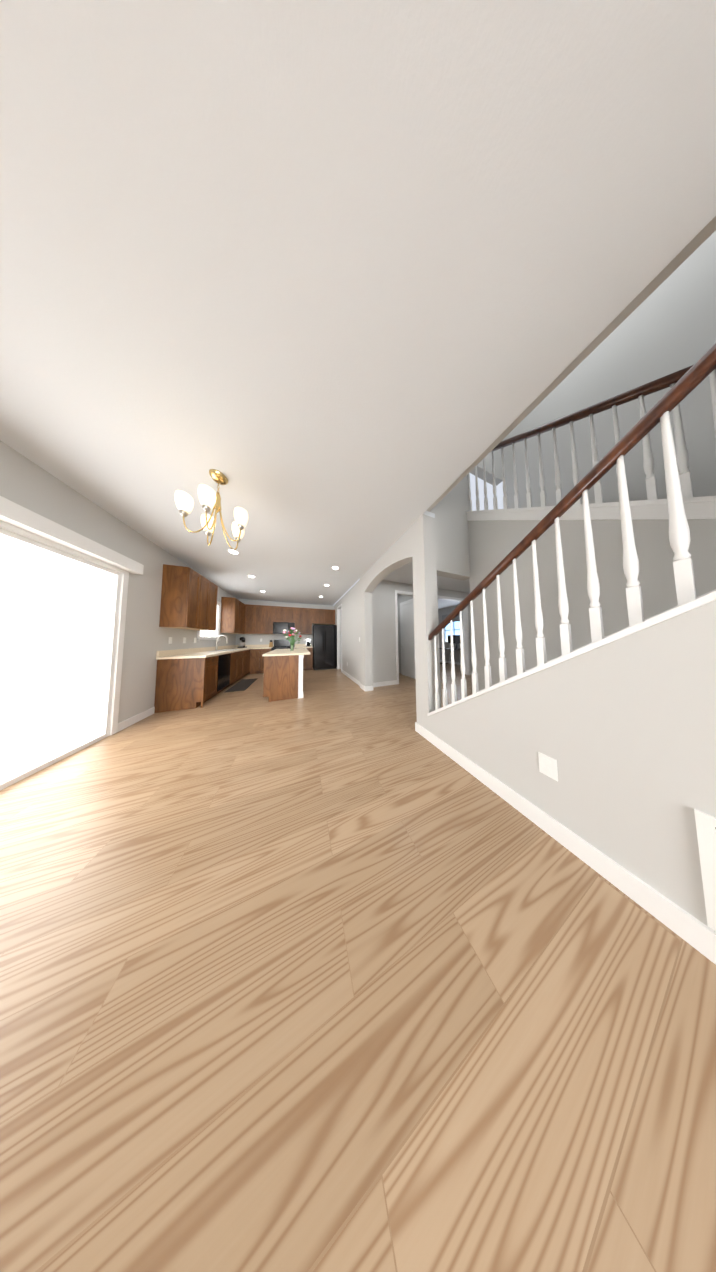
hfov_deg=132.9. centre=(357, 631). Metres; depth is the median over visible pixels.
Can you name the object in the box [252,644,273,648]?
countertop
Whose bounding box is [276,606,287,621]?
upper cabinet
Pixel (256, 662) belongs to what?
base cabinet
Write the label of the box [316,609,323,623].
upper cabinet
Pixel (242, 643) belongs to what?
mixer
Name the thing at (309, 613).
upper cabinet
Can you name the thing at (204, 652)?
countertop
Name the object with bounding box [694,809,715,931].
air vent
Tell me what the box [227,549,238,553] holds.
recessed light
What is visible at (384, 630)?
wall
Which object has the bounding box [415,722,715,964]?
baseboard
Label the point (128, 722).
baseboard
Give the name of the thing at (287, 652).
island countertop
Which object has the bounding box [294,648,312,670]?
base cabinet
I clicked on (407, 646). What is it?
door leaf
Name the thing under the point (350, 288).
ceiling
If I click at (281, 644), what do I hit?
range
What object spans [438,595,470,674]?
door frame
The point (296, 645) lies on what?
countertop
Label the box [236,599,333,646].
wall
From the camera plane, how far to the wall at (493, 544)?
1.49 m
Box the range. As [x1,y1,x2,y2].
[271,640,294,650]
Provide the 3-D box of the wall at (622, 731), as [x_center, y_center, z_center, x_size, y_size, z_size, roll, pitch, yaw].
[0.746,-1.394,2.434,0.200,5.400,10.272,1,-3,-21]
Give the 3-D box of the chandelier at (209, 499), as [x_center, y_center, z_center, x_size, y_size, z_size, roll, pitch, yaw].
[-1.329,-1.174,1.474,0.510,0.632,0.500,1,-3,-21]
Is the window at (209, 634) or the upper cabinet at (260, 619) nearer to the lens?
the window at (209, 634)
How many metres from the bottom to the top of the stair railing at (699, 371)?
2.109 m
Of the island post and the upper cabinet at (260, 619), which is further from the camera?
the upper cabinet at (260, 619)
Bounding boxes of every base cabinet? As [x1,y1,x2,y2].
[154,649,249,712]
[250,649,270,673]
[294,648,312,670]
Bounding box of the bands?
[466,496,715,690]
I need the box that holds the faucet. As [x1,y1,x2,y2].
[215,635,227,649]
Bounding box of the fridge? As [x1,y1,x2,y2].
[313,624,336,669]
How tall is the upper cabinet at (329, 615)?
0.638 m
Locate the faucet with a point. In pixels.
(217, 644)
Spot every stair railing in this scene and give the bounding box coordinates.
[428,343,715,709]
[468,365,715,510]
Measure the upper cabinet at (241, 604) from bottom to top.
1.083 m
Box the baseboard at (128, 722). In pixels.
[117,707,154,731]
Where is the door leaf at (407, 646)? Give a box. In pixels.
[400,598,415,678]
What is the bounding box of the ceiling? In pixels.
[0,0,715,608]
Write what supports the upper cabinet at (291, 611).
attached to the wall at (252, 639)
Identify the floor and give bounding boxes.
[0,662,715,1271]
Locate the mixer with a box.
[238,637,245,647]
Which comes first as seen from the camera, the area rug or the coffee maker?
the area rug
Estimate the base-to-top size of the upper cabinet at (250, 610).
1.083 m
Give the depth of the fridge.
6.23 m
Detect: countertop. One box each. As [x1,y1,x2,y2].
[156,645,251,659]
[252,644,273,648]
[262,648,309,655]
[294,644,312,647]
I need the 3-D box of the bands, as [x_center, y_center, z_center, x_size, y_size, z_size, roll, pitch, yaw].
[2.097,-0.383,1.447,0.140,3.074,1.980,1,-3,-21]
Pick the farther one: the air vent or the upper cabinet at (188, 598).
the upper cabinet at (188, 598)
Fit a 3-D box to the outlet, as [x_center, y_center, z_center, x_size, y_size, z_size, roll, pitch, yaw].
[1.162,0.826,0.956,0.008,0.120,0.075,1,-3,-21]
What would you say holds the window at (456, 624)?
in the wall at (441, 612)
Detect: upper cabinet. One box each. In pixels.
[159,564,217,630]
[220,597,239,632]
[240,601,243,632]
[244,604,255,633]
[256,605,267,633]
[264,606,275,633]
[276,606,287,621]
[288,608,295,623]
[295,608,303,633]
[304,608,315,634]
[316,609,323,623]
[324,609,334,623]
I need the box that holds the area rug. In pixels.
[224,678,257,692]
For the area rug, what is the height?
0.013 m
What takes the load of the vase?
on the island countertop at (287, 652)
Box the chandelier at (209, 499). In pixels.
[174,469,247,549]
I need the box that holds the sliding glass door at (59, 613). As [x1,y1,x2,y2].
[0,528,121,789]
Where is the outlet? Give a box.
[538,752,557,781]
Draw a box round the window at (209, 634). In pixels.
[197,601,220,640]
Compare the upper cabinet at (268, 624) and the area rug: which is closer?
the area rug
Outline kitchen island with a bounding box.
[263,655,298,701]
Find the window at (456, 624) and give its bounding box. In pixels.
[442,614,459,642]
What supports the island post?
on the floor
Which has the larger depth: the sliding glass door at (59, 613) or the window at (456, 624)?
the window at (456, 624)
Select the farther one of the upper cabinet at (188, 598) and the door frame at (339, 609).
the door frame at (339, 609)
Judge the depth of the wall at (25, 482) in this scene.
2.17 m
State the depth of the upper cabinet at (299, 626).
6.34 m
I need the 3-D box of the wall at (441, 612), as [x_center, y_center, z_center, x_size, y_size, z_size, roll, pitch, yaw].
[2.044,0.156,6.782,5.418,2.758,3.860,1,-3,-21]
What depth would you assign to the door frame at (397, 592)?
4.22 m
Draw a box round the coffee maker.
[306,638,310,645]
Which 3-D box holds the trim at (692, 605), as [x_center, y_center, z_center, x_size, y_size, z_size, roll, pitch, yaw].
[1.191,0.303,1.063,0.152,1.292,1.765,1,-3,-21]
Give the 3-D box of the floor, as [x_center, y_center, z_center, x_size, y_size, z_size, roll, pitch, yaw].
[1.678,1.352,2.860,10.400,0.050,11.600,1,-3,-21]
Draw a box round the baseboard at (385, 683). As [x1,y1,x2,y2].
[369,680,396,687]
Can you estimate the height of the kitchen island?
0.875 m
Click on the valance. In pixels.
(16, 515)
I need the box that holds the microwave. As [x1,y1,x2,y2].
[273,622,294,633]
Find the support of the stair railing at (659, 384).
on the bands
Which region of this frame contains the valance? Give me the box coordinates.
[0,496,143,574]
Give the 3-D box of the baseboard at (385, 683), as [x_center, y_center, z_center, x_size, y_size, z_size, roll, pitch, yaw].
[0.651,1.342,3.984,0.788,0.105,0.016,1,-3,-21]
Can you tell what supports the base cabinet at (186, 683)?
on the floor
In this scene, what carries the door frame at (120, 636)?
attached to the wall at (25, 482)
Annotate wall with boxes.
[0,440,236,722]
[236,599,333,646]
[334,216,715,929]
[372,580,472,682]
[397,595,460,672]
[468,519,715,690]
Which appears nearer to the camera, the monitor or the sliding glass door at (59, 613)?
the sliding glass door at (59, 613)
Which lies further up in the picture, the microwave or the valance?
the valance
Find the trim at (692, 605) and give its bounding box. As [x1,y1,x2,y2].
[427,591,715,715]
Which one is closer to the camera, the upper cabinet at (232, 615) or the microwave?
the upper cabinet at (232, 615)
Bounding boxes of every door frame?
[0,520,128,735]
[337,604,341,671]
[395,590,412,683]
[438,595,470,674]
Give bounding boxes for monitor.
[448,635,459,648]
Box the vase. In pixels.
[283,627,301,650]
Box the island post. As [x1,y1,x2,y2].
[298,655,303,698]

